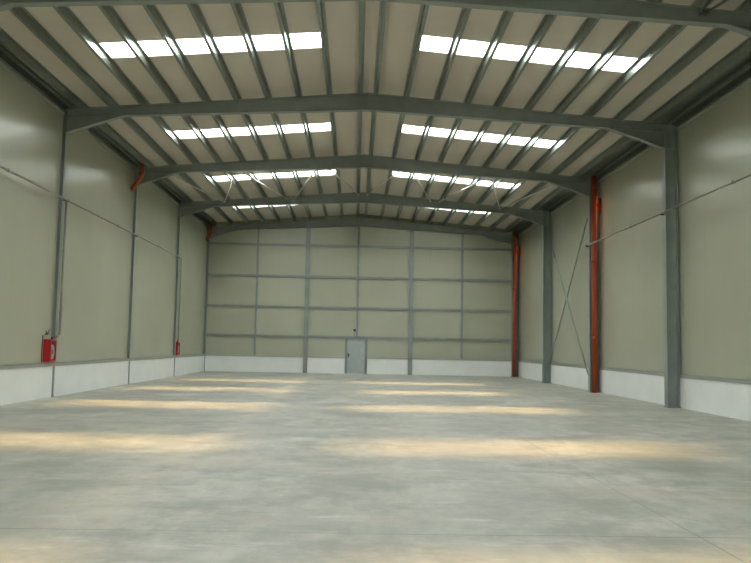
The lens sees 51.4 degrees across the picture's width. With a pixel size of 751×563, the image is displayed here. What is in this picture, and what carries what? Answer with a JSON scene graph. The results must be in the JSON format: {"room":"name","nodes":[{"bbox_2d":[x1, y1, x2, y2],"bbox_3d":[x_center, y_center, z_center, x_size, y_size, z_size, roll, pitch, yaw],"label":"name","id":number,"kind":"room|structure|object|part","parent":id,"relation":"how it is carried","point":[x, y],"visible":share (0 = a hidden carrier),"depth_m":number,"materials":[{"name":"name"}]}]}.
{"room":"warehouse","nodes":[
{"label":"warehouse","id":0,"kind":"room"},
{"bbox_2d":[0,54,207,364],"bbox_3d":[-9.268,-1.475,22.186,0.150,7.642,45.950,1,-5,-1],"label":"wall","id":1,"kind":"structure","parent":0,"point":[98,255],"depth_m":24.68,"materials":[{"name":"beige metal"}]},
{"bbox_2d":[42,337,56,361],"bbox_3d":[-9.142,1.903,21.922,0.228,0.700,0.430,1,-5,-1],"label":"fire extinguisher","id":2,"kind":"object","parent":1,"relation":"attached to","point":[49,345],"visible":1,"depth_m":21.72,"materials":[{"name":"red metal"}]},
{"bbox_3d":[-9.057,1.940,21.921,0.017,0.630,0.430,1,-5,-1],"label":"door","id":3,"kind":"part","parent":2,"relation":"part of","materials":[{"name":"red metal"}]},
{"bbox_2d":[0,165,181,340],"bbox_3d":[-9.008,-0.733,18.474,0.216,4.081,38.560,1,-5,-1],"label":"pipe","id":4,"kind":"object","parent":1,"relation":"attached to","point":[1,166],"visible":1,"depth_m":22.63,"materials":[{"name":"metal"}]},
{"bbox_2d":[0,356,204,405],"bbox_3d":[-9.305,2.791,21.835,0.240,0.920,45.950,1,-5,-1],"label":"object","id":5,"kind":"structure","parent":1,"relation":"attached to","point":[18,385],"depth_m":24.63,"materials":[{"name":"white paint"}]},
{"bbox_2d":[0,354,204,369],"bbox_3d":[-9.225,2.320,21.846,0.180,0.115,45.890,1,-5,-1],"label":"trim","id":6,"kind":"structure","parent":1,"relation":"attached to","point":[44,364],"depth_m":24.61,"materials":[{"name":"grey paint"}]},
{"bbox_2d":[0,61,207,228],"bbox_3d":[-9.114,-4.950,22.480,0.024,0.080,45.920,1,-5,-1],"label":"trim","id":7,"kind":"structure","parent":1,"relation":"attached to","point":[2,64],"depth_m":22.85,"materials":[{"name":"grey metal"}]},
{"bbox_2d":[0,50,208,226],"bbox_3d":[-9.079,-5.131,22.496,0.081,0.226,45.920,1,-5,-1],"label":"beam","id":8,"kind":"structure","parent":1,"relation":"attached to","point":[4,58],"depth_m":22.65,"materials":[{"name":"metal"}]},
{"bbox_2d":[0,43,211,224],"bbox_3d":[-8.899,-5.181,22.505,0.423,0.134,45.920,1,-5,-1],"label":"gutter","id":9,"kind":"object","parent":8,"relation":"attached to","point":[3,49],"visible":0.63,"depth_m":22.32,"materials":[{"name":"metal"}]},
{"bbox_2d":[130,164,143,190],"bbox_3d":[-9.114,-3.971,29.807,0.536,1.055,0.194,1,-5,-1],"label":"drain elbow","id":10,"kind":"object","parent":1,"relation":"attached to","point":[141,172],"visible":1,"depth_m":29.74,"materials":[{"name":"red plastic"}]},
{"bbox_2d":[175,340,179,354],"bbox_3d":[-9.550,3.184,37.524,0.228,0.700,0.430,1,-5,-1],"label":"fire extinguisher","id":11,"kind":"object","parent":1,"relation":"attached to","point":[177,352],"visible":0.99,"depth_m":37.33,"materials":[{"name":"red metal"}]},
{"bbox_2d":[206,225,212,240],"bbox_3d":[-9.569,-2.785,44.834,0.423,0.963,0.194,1,-5,-1],"label":"drain elbow","id":12,"kind":"object","parent":1,"relation":"attached to","point":[211,226],"visible":1,"depth_m":44.77,"materials":[{"name":"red plastic"}]},
{"bbox_2d":[205,214,518,359],"bbox_3d":[-0.714,0.238,45.404,18.155,8.374,0.150,1,-5,-1],"label":"wall","id":13,"kind":"structure","parent":0,"point":[223,259],"depth_m":45.30,"materials":[{"name":"beige metal"}]},
{"bbox_2d":[254,229,259,354],"bbox_3d":[-6.869,0.583,45.097,0.110,7.282,0.084,1,-5,-1],"label":"wall post","id":14,"kind":"object","parent":13,"relation":"attached to","point":[258,233],"visible":1,"depth_m":45.06,"materials":[{"name":"grey metal"}]},
{"bbox_2d":[345,338,367,373],"bbox_3d":[-1.121,4.279,44.943,1.280,2.070,0.148,1,-5,-1],"label":"door","id":15,"kind":"structure","parent":13,"relation":"in","point":[355,348],"depth_m":44.94,"materials":[{"name":"grey paint"}]},
{"bbox_2d":[205,356,510,376],"bbox_3d":[-0.777,4.868,45.008,18.025,0.920,0.180,1,-5,-1],"label":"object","id":16,"kind":"structure","parent":13,"relation":"attached to","point":[212,363],"depth_m":44.91,"materials":[{"name":"white paint"}]},
{"bbox_2d":[205,354,510,360],"bbox_3d":[-0.766,4.393,44.967,17.965,0.090,0.080,1,-5,-1],"label":"trim","id":17,"kind":"structure","parent":13,"relation":"attached to","point":[206,354],"depth_m":44.93,"materials":[{"name":"grey metal"}]},
{"bbox_2d":[356,226,359,337],"bbox_3d":[-1.019,0.013,45.297,0.110,6.474,0.084,1,-5,-1],"label":"wall post","id":18,"kind":"object","parent":13,"relation":"attached to","point":[358,226],"visible":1,"depth_m":45.25,"materials":[{"name":"grey metal"}]},
{"bbox_2d":[206,333,511,341],"bbox_3d":[-0.824,3.235,45.044,18.034,0.140,0.070,1,-5,-1],"label":"wall rail","id":19,"kind":"object","parent":13,"relation":"attached to","point":[207,334],"visible":1,"depth_m":45.01,"materials":[{"name":"grey metal"}]},
{"bbox_2d":[207,304,511,312],"bbox_3d":[-0.792,1.560,45.182,18.034,0.140,0.070,1,-5,-1],"label":"wall rail","id":20,"kind":"object","parent":13,"relation":"attached to","point":[208,305],"visible":1,"depth_m":45.15,"materials":[{"name":"grey metal"}]},
{"bbox_2d":[208,273,511,281],"bbox_3d":[-0.758,-0.213,45.329,18.034,0.140,0.070,1,-5,-1],"label":"wall rail","id":21,"kind":"object","parent":13,"relation":"attached to","point":[209,274],"visible":1,"depth_m":45.30,"materials":[{"name":"grey metal"}]},
{"bbox_2d":[209,242,511,250],"bbox_3d":[-0.723,-2.037,45.480,18.034,0.140,0.070,1,-5,-1],"label":"wall rail","id":22,"kind":"object","parent":13,"relation":"attached to","point":[213,243],"visible":0.95,"depth_m":45.45,"materials":[{"name":"grey metal"}]},
{"bbox_2d":[461,234,463,358],"bbox_3d":[5.045,0.834,45.388,0.110,7.284,0.084,1,-5,-1],"label":"wall post","id":23,"kind":"object","parent":13,"relation":"attached to","point":[462,262],"visible":1,"depth_m":45.35,"materials":[{"name":"grey metal"}]},
{"bbox_2d":[0,0,748,228],"bbox_3d":[-0.207,-5.496,22.753,18.900,0.875,46.250,1,-5,-1],"label":"ceiling","id":24,"kind":"structure","parent":0,"point":[342,17],"depth_m":21.75,"materials":[{"name":"beige metal"}]},
{"bbox_2d":[8,7,233,224],"bbox_3d":[-7.745,-5.266,22.542,0.150,0.222,45.920,1,-5,-1],"label":"purlin","id":25,"kind":"object","parent":24,"relation":"attached to","point":[20,13],"visible":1,"depth_m":20.93,"materials":[{"name":"metal"}]},
{"bbox_2d":[98,6,264,222],"bbox_3d":[-5.917,-5.375,22.599,0.150,0.222,45.920,1,-5,-1],"label":"purlin","id":26,"kind":"object","parent":24,"relation":"attached to","point":[110,13],"visible":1,"depth_m":21.04,"materials":[{"name":"metal"}]},
{"bbox_2d":[142,5,280,221],"bbox_3d":[-5.003,-5.429,22.627,0.150,0.222,45.920,1,-5,-1],"label":"purlin","id":27,"kind":"object","parent":24,"relation":"attached to","point":[152,11],"visible":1,"depth_m":21.12,"materials":[{"name":"metal"}]},
{"bbox_2d":[103,32,321,58],"bbox_3d":[-4.028,-5.911,19.365,5.420,0.552,1.030,1,-5,-1],"label":"window","id":28,"kind":"structure","parent":24,"relation":"attached to","point":[153,54],"depth_m":19.84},
{"bbox_2d":[187,4,295,220],"bbox_3d":[-4.089,-5.483,22.655,0.150,0.222,45.920,1,-5,-1],"label":"purlin","id":29,"kind":"object","parent":24,"relation":"attached to","point":[195,10],"visible":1,"depth_m":21.18,"materials":[{"name":"metal"}]},
{"bbox_2d":[178,123,330,138],"bbox_3d":[-4.230,-5.278,27.076,5.420,0.552,1.030,1,-5,-1],"label":"window","id":30,"kind":"structure","parent":24,"relation":"attached to","point":[324,129],"depth_m":27.55,"materials":[{"name":"white plastic"}]},
{"bbox_2d":[238,205,285,207],"bbox_3d":[-4.593,-4.138,40.965,5.420,0.552,1.030,1,-5,-1],"label":"window","id":31,"kind":"structure","parent":24,"relation":"attached to","point":[273,205],"depth_m":41.39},
{"bbox_2d":[212,170,335,181],"bbox_3d":[-4.416,-4.691,34.220,5.420,0.552,1.030,1,-5,-1],"label":"window","id":32,"kind":"structure","parent":24,"relation":"attached to","point":[323,174],"depth_m":34.70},
{"bbox_2d":[317,2,342,217],"bbox_3d":[-1.347,-5.646,22.741,0.150,0.222,45.920,1,-5,-1],"label":"purlin","id":33,"kind":"object","parent":24,"relation":"attached to","point":[320,5],"visible":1,"depth_m":21.23,"materials":[{"name":"metal"}]},
{"bbox_2d":[364,1,386,217],"bbox_3d":[0.026,-5.691,22.780,0.150,0.222,45.920,1,-5,-1],"label":"purlin","id":34,"kind":"object","parent":24,"relation":"attached to","point":[383,5],"visible":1,"depth_m":21.37,"materials":[{"name":"metal"}]},
{"bbox_2d":[380,5,428,218],"bbox_3d":[0.937,-5.598,22.796,0.150,0.222,45.920,1,-5,-1],"label":"purlin","id":35,"kind":"object","parent":24,"relation":"attached to","point":[423,12],"visible":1,"depth_m":21.32,"materials":[{"name":"metal"}]},
{"bbox_2d":[396,8,471,220],"bbox_3d":[1.848,-5.505,22.812,0.150,0.222,45.920,1,-5,-1],"label":"purlin","id":36,"kind":"object","parent":24,"relation":"attached to","point":[465,12],"visible":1,"depth_m":21.31,"materials":[{"name":"metal"}]},
{"bbox_2d":[392,171,510,188],"bbox_3d":[3.400,-4.526,34.411,5.420,0.552,1.030,1,-5,-1],"label":"window","id":37,"kind":"structure","parent":24,"relation":"attached to","point":[402,176],"depth_m":34.89,"materials":[{"name":"white plastic"}]},
{"bbox_2d":[421,207,485,213],"bbox_3d":[3.223,-3.972,41.156,5.420,0.552,1.030,1,-5,-1],"label":"window","id":38,"kind":"structure","parent":24,"relation":"attached to","point":[421,207],"depth_m":41.67,"materials":[{"name":"white plastic"}]},
{"bbox_2d":[402,125,554,147],"bbox_3d":[3.586,-5.112,27.267,5.420,0.552,1.030,1,-5,-1],"label":"window","id":39,"kind":"structure","parent":24,"relation":"attached to","point":[403,131],"depth_m":27.74,"materials":[{"name":"white plastic"}]},
{"bbox_2d":[427,14,556,223],"bbox_3d":[3.671,-5.319,22.845,0.150,0.222,45.920,1,-5,-1],"label":"purlin","id":40,"kind":"object","parent":24,"relation":"attached to","point":[547,20],"visible":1,"depth_m":21.40,"materials":[{"name":"metal"}]},
{"bbox_2d":[442,18,599,225],"bbox_3d":[4.582,-5.226,22.861,0.150,0.222,45.920,1,-5,-1],"label":"purlin","id":41,"kind":"object","parent":24,"relation":"attached to","point":[589,24],"visible":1,"depth_m":21.32,"materials":[{"name":"metal"}]},
{"bbox_2d":[420,35,637,72],"bbox_3d":[3.788,-5.745,19.556,5.420,0.552,1.030,1,-5,-1],"label":"window","id":42,"kind":"structure","parent":24,"relation":"attached to","point":[434,50],"depth_m":20.03,"materials":[{"name":"white plastic"}]},
{"bbox_2d":[458,0,662,226],"bbox_3d":[5.493,-5.133,22.877,0.150,0.222,45.920,1,-5,-1],"label":"purlin","id":43,"kind":"object","parent":24,"relation":"attached to","point":[631,27],"visible":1,"depth_m":21.27,"materials":[{"name":"metal"}]},
{"bbox_2d":[473,0,713,228],"bbox_3d":[6.404,-5.040,22.893,0.150,0.222,45.920,1,-5,-1],"label":"purlin","id":44,"kind":"object","parent":24,"relation":"attached to","point":[673,30],"visible":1,"depth_m":21.14,"materials":[{"name":"metal"}]},
{"bbox_2d":[490,0,750,230],"bbox_3d":[7.315,-4.947,22.910,0.150,0.222,45.920,1,-5,-1],"label":"purlin","id":45,"kind":"object","parent":24,"relation":"attached to","point":[715,34],"visible":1,"depth_m":21.02,"materials":[{"name":"metal"}]},
{"bbox_2d":[505,37,750,231],"bbox_3d":[8.226,-4.854,22.926,0.150,0.222,45.920,1,-5,-1],"label":"purlin","id":46,"kind":"object","parent":24,"relation":"attached to","point":[744,47],"visible":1,"depth_m":21.73,"materials":[{"name":"metal"}]},
{"bbox_2d":[0,371,750,562],"bbox_3d":[-0.210,3.542,22.011,18.550,0.200,46.250,1,-5,-1],"label":"floor","id":47,"kind":"structure","parent":0,"point":[204,466],"depth_m":9.97,"materials":[{"name":"concrete"}]},
{"bbox_2d":[51,109,67,396],"bbox_3d":[-9.155,-0.875,22.536,0.116,8.348,0.160,1,-5,-1],"label":"steel column","id":48,"kind":"structure","parent":47,"relation":"on","point":[64,139],"depth_m":22.56,"materials":[{"name":"grey metal"}]},
{"bbox_2d":[65,93,367,133],"bbox_3d":[-4.629,-4.960,22.990,8.804,1.445,0.200,1,-5,-1],"label":"rafter","id":49,"kind":"object","parent":48,"relation":"on","point":[78,119],"visible":1,"depth_m":22.99,"materials":[{"name":"grey metal"}]},
{"bbox_2d":[127,167,137,383],"bbox_3d":[-9.351,-0.263,29.999,0.116,8.348,0.160,1,-5,-1],"label":"steel column","id":50,"kind":"structure","parent":47,"relation":"on","point":[136,173],"depth_m":29.99,"materials":[{"name":"grey metal"}]},
{"bbox_2d":[137,154,364,185],"bbox_3d":[-4.824,-4.347,30.452,8.804,1.445,0.200,1,-5,-1],"label":"rafter","id":51,"kind":"object","parent":50,"relation":"on","point":[151,173],"visible":0.93,"depth_m":30.46,"materials":[{"name":"grey metal"}]},
{"bbox_2d":[224,172,236,201],"bbox_3d":[-6.316,-4.217,34.161,0.095,0.230,7.647,2,-5,-15],"label":"brace","id":52,"kind":"object","parent":51,"relation":"attached to","point":[235,174],"visible":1,"depth_m":34.10,"materials":[{"name":"metal"}]},
{"bbox_2d":[294,170,316,198],"bbox_3d":[-2.987,-4.415,34.265,0.095,0.218,7.612,2,-5,-14],"label":"brace","id":53,"kind":"object","parent":51,"relation":"attached to","point":[314,170],"visible":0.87,"depth_m":34.88,"materials":[{"name":"metal"}]},
{"bbox_2d":[173,203,180,375],"bbox_3d":[-9.546,0.350,37.461,0.116,8.348,0.160,1,-5,-1],"label":"steel column","id":54,"kind":"structure","parent":47,"relation":"on","point":[179,214],"depth_m":37.45,"materials":[{"name":"grey metal"}]},
{"bbox_2d":[180,192,362,216],"bbox_3d":[-5.019,-3.735,37.915,8.804,1.445,0.200,1,-5,-1],"label":"rafter","id":55,"kind":"object","parent":54,"relation":"on","point":[187,208],"visible":1,"depth_m":37.92,"materials":[{"name":"grey metal"}]},
{"bbox_2d":[171,176,224,202],"bbox_3d":[-7.893,-4.115,34.112,0.095,0.193,7.553,0,-5,9],"label":"brace","id":56,"kind":"object","parent":55,"relation":"attached to","point":[171,176],"visible":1,"depth_m":34.32,"materials":[{"name":"metal"}]},
{"bbox_2d":[241,172,287,198],"bbox_3d":[-4.990,-4.288,34.202,0.095,0.209,7.591,0,-5,10],"label":"brace","id":57,"kind":"object","parent":55,"relation":"attached to","point":[244,173],"visible":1,"depth_m":34.31,"materials":[{"name":"metal"}]},
{"bbox_2d":[328,169,358,194],"bbox_3d":[-1.521,-4.496,34.310,0.095,0.216,7.598,0,-5,11],"label":"brace","id":58,"kind":"object","parent":55,"relation":"attached to","point":[328,169],"visible":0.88,"depth_m":34.61,"materials":[{"name":"metal"}]},
{"bbox_2d":[203,226,209,370],"bbox_3d":[-9.741,0.962,44.923,0.116,8.348,0.160,1,-5,-1],"label":"steel column","id":59,"kind":"structure","parent":47,"relation":"on","point":[207,267],"depth_m":44.92,"materials":[{"name":"grey metal"}]},
{"bbox_2d":[209,217,361,238],"bbox_3d":[-5.214,-3.122,45.377,8.804,1.445,0.190,1,-5,-1],"label":"rafter","id":60,"kind":"object","parent":59,"relation":"attached to","point":[218,230],"visible":0.94,"depth_m":45.38,"materials":[{"name":"grey metal"}]},
{"bbox_2d":[230,3,311,219],"bbox_3d":[-3.175,-5.537,22.684,0.150,0.222,45.920,1,-5,-1],"label":"purlin","id":61,"kind":"object","parent":60,"relation":"on","point":[237,8],"visible":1,"depth_m":21.13,"materials":[{"name":"metal"}]},
{"bbox_2d":[303,227,310,372],"bbox_3d":[-3.967,1.054,45.056,0.290,8.407,0.179,1,-5,-1],"label":"post","id":62,"kind":"object","parent":47,"relation":"on","point":[308,229],"visible":0.88,"depth_m":44.98,"materials":[{"name":"grey metal"}]},
{"bbox_2d":[407,230,413,374],"bbox_3d":[2.050,1.178,45.203,0.290,8.414,0.179,1,-5,-1],"label":"post","id":63,"kind":"object","parent":47,"relation":"on","point":[411,258],"visible":1,"depth_m":45.12,"materials":[{"name":"grey metal"}]},
{"bbox_2d":[511,233,518,376],"bbox_3d":[8.111,1.340,45.359,0.386,8.348,0.290,1,-5,-1],"label":"steel column","id":64,"kind":"structure","parent":47,"relation":"on","point":[517,255],"depth_m":45.34,"materials":[{"name":"grey metal"}]},
{"bbox_2d":[362,217,511,244],"bbox_3d":[3.598,-2.936,45.592,8.828,1.445,0.190,1,-5,-1],"label":"rafter","id":65,"kind":"object","parent":64,"relation":"attached to","point":[506,237],"visible":1,"depth_m":45.58,"materials":[{"name":"grey metal"}]},
{"bbox_2d":[411,11,513,222],"bbox_3d":[2.760,-5.412,22.829,0.150,0.222,45.920,1,-5,-1],"label":"purlin","id":66,"kind":"object","parent":65,"relation":"on","point":[504,21],"visible":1,"depth_m":21.36,"materials":[{"name":"metal"}]},
{"bbox_2d":[542,211,550,382],"bbox_3d":[8.306,0.728,37.897,0.386,8.348,0.290,1,-5,-1],"label":"steel column","id":67,"kind":"structure","parent":47,"relation":"on","point":[546,247],"depth_m":37.86,"materials":[{"name":"grey metal"}]},
{"bbox_2d":[363,192,542,225],"bbox_3d":[3.793,-3.548,38.130,8.828,1.445,0.200,1,-5,-1],"label":"rafter","id":68,"kind":"object","parent":67,"relation":"on","point":[535,216],"visible":1,"depth_m":38.12,"materials":[{"name":"grey metal"}]},
{"bbox_2d":[412,172,430,201],"bbox_3d":[1.960,-4.310,34.385,0.095,0.218,7.612,0,-5,11],"label":"brace","id":69,"kind":"object","parent":68,"relation":"attached to","point":[412,172],"visible":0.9,"depth_m":34.65,"materials":[{"name":"metal"}]},
{"bbox_2d":[438,177,485,202],"bbox_3d":[3.956,-4.099,34.420,0.095,0.209,7.591,2,-5,-13],"label":"brace","id":70,"kind":"object","parent":68,"relation":"attached to","point":[482,179],"visible":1,"depth_m":34.53,"materials":[{"name":"metal"}]},
{"bbox_2d":[491,178,499,208],"bbox_3d":[5.278,-3.972,34.444,0.095,0.230,7.647,0,-5,12],"label":"brace","id":71,"kind":"object","parent":68,"relation":"attached to","point":[491,178],"visible":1,"depth_m":34.46,"materials":[{"name":"metal"}]},
{"bbox_2d":[500,185,554,208],"bbox_3d":[6.850,-3.804,34.472,0.095,0.193,7.553,2,-5,-12],"label":"brace","id":72,"kind":"object","parent":68,"relation":"attached to","point":[551,186],"visible":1,"depth_m":34.59,"materials":[{"name":"metal"}]},
{"bbox_2d":[546,215,587,371],"bbox_3d":[8.416,0.545,34.156,0.102,7.065,7.273,1,-5,-1],"label":"brace","id":73,"kind":"object","parent":67,"relation":"attached to","point":[581,241],"visible":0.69,"depth_m":33.87,"materials":[{"name":"grey paint"}]},
{"bbox_2d":[588,178,599,392],"bbox_3d":[8.501,0.115,30.434,0.386,8.348,0.290,1,-5,-1],"label":"steel column","id":74,"kind":"structure","parent":47,"relation":"on","point":[589,179],"depth_m":30.36,"materials":[{"name":"grey metal"}]},
{"bbox_2d":[365,154,588,196],"bbox_3d":[3.988,-4.161,30.667,8.828,1.445,0.200,1,-5,-1],"label":"rafter","id":75,"kind":"object","parent":74,"relation":"on","point":[579,185],"visible":1,"depth_m":30.66,"materials":[{"name":"grey metal"}]},
{"bbox_2d":[367,171,400,195],"bbox_3d":[0.498,-4.453,34.359,0.095,0.216,7.598,2,-5,-13],"label":"brace","id":76,"kind":"object","parent":75,"relation":"attached to","point":[398,171],"visible":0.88,"depth_m":34.89,"materials":[{"name":"metal"}]},
{"bbox_2d":[545,227,587,373],"bbox_3d":[8.339,0.668,34.144,0.102,7.314,7.274,1,-5,-1],"label":"brace","id":77,"kind":"object","parent":74,"relation":"attached to","point":[554,256],"visible":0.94,"depth_m":33.95,"materials":[{"name":"grey paint"}]},
{"bbox_2d":[662,125,680,407],"bbox_3d":[8.696,-0.498,22.972,0.386,8.348,0.290,1,-5,-1],"label":"steel column","id":78,"kind":"structure","parent":47,"relation":"on","point":[669,153],"depth_m":22.93,"materials":[{"name":"grey metal"}]},
{"bbox_2d":[368,92,664,148],"bbox_3d":[4.183,-4.773,23.205,8.828,1.445,0.200,1,-5,-1],"label":"rafter","id":79,"kind":"object","parent":78,"relation":"on","point":[648,133],"visible":1,"depth_m":23.20,"materials":[{"name":"grey metal"}]},
{"bbox_2d":[585,173,750,246],"bbox_3d":[8.688,-2.660,15.220,0.122,0.102,30.840,1,-5,-1],"label":"pipe","id":80,"kind":"object","parent":78,"relation":"attached to","point":[748,175],"visible":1,"depth_m":21.88,"materials":[{"name":"metal"}]},
{"bbox_3d":[-8.960,-1.488,15.074,0.116,8.348,0.160,1,-5,-1],"label":"steel column","id":81,"kind":"structure","parent":47,"relation":"on","visible":0},
{"bbox_2d":[0,0,373,11],"bbox_3d":[-4.434,-5.572,15.527,8.804,1.445,0.200,1,-5,-1],"label":"rafter","id":82,"kind":"object","parent":81,"relation":"on","point":[4,4],"visible":1,"depth_m":15.51,"materials":[{"name":"grey metal"}]},
{"bbox_2d":[0,27,216,225],"bbox_3d":[-8.659,-5.212,22.514,0.150,0.222,45.920,1,-5,-1],"label":"purlin","id":83,"kind":"object","parent":82,"relation":"on","point":[6,40],"visible":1,"depth_m":21.95,"materials":[{"name":"metal"}]},
{"bbox_2d":[53,6,248,223],"bbox_3d":[-6.831,-5.320,22.570,0.150,0.222,45.920,1,-5,-1],"label":"purlin","id":84,"kind":"object","parent":82,"relation":"on","point":[66,13],"visible":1,"depth_m":21.09,"materials":[{"name":"metal"}]},
{"bbox_2d":[274,3,327,218],"bbox_3d":[-2.261,-5.592,22.712,0.150,0.222,45.920,1,-5,-1],"label":"purlin","id":85,"kind":"object","parent":82,"relation":"on","point":[279,7],"visible":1,"depth_m":21.23,"materials":[{"name":"metal"}]},
{"bbox_2d":[357,1,365,216],"bbox_3d":[-0.434,-5.700,22.769,0.150,0.222,45.920,1,-5,-1],"label":"purlin","id":86,"kind":"object","parent":82,"relation":"on","point":[362,4],"visible":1,"depth_m":21.24,"materials":[{"name":"metal"}]},
{"bbox_3d":[8.891,-1.110,15.510,0.386,8.348,0.290,1,-5,-1],"label":"steel column","id":87,"kind":"structure","parent":47,"relation":"on","visible":0},
{"bbox_2d":[374,0,750,37],"bbox_3d":[4.378,-5.386,15.743,8.828,1.445,0.200,1,-5,-1],"label":"rafter","id":88,"kind":"object","parent":87,"relation":"on","point":[739,22],"visible":1,"depth_m":15.75,"materials":[{"name":"grey metal"}]},
{"bbox_2d":[698,0,707,15],"bbox_3d":[5.788,-5.811,12.056,0.109,0.242,7.635,0,-5,12],"label":"brace","id":89,"kind":"object","parent":88,"relation":"attached to","point":[701,10],"visible":1,"depth_m":15.49,"materials":[{"name":"metal"}]},
{"bbox_3d":[5.788,-5.811,12.056,0.064,0.206,7.635,0,-5,12],"label":"rod","id":90,"kind":"part","parent":89,"relation":"part of","materials":[{"name":"metal"}]},
{"bbox_2d":[703,0,728,15],"bbox_3d":[7.460,-5.645,12.085,0.109,0.213,7.562,2,-5,-12],"label":"brace","id":91,"kind":"object","parent":88,"relation":"attached to","point":[705,13],"visible":1,"depth_m":15.48,"materials":[{"name":"metal"}]},
{"bbox_3d":[7.460,-5.645,12.085,0.064,0.178,7.562,2,-5,-12],"label":"rod","id":92,"kind":"part","parent":91,"relation":"part of","materials":[{"name":"metal"}]},
{"bbox_2d":[518,69,750,379],"bbox_3d":[9.027,-1.088,22.633,0.150,7.642,45.950,1,-5,-1],"label":"wall","id":93,"kind":"structure","parent":0,"point":[714,149],"depth_m":24.35,"materials":[{"name":"beige metal"}]},
{"bbox_2d":[512,232,519,376],"bbox_3d":[8.127,1.294,45.062,0.446,8.392,0.240,1,-5,-1],"label":"downpipe","id":94,"kind":"object","parent":93,"relation":"attached to","point":[514,288],"visible":0.98,"depth_m":44.96,"materials":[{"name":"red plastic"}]},
{"bbox_2d":[591,176,600,392],"bbox_3d":[8.539,0.072,30.168,0.401,8.392,0.240,1,-5,-1],"label":"downpipe","id":95,"kind":"object","parent":93,"relation":"attached to","point":[594,337],"visible":1,"depth_m":30.11,"materials":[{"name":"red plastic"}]},
{"bbox_2d":[518,362,750,421],"bbox_3d":[8.925,3.177,22.280,0.190,0.920,45.950,1,-5,-1],"label":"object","id":96,"kind":"structure","parent":93,"relation":"attached to","point":[726,399],"depth_m":24.21,"materials":[{"name":"white paint"}]},
{"bbox_2d":[518,68,750,233],"bbox_3d":[8.978,-4.749,22.937,0.081,0.226,45.920,1,-5,-1],"label":"beam","id":97,"kind":"structure","parent":93,"relation":"attached to","point":[746,75],"depth_m":22.83,"materials":[{"name":"metal"}]},
{"bbox_2d":[511,51,750,231],"bbox_3d":[8.632,-4.810,22.933,0.758,0.134,45.920,1,-5,-1],"label":"gutter","id":98,"kind":"object","parent":97,"relation":"attached to","point":[742,65],"visible":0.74,"depth_m":22.45,"materials":[{"name":"metal"}]},
{"bbox_2d":[518,360,750,384],"bbox_3d":[8.865,2.702,22.287,0.130,0.115,45.890,1,-5,-1],"label":"trim","id":99,"kind":"structure","parent":93,"relation":"attached to","point":[710,378],"depth_m":24.18,"materials":[{"name":"grey paint"}]},
{"bbox_2d":[519,78,750,235],"bbox_3d":[9.006,-4.566,22.922,0.024,0.080,45.920,1,-5,-1],"label":"trim","id":100,"kind":"structure","parent":93,"relation":"attached to","point":[748,80],"depth_m":22.99,"materials":[{"name":"metal"}]}
]}

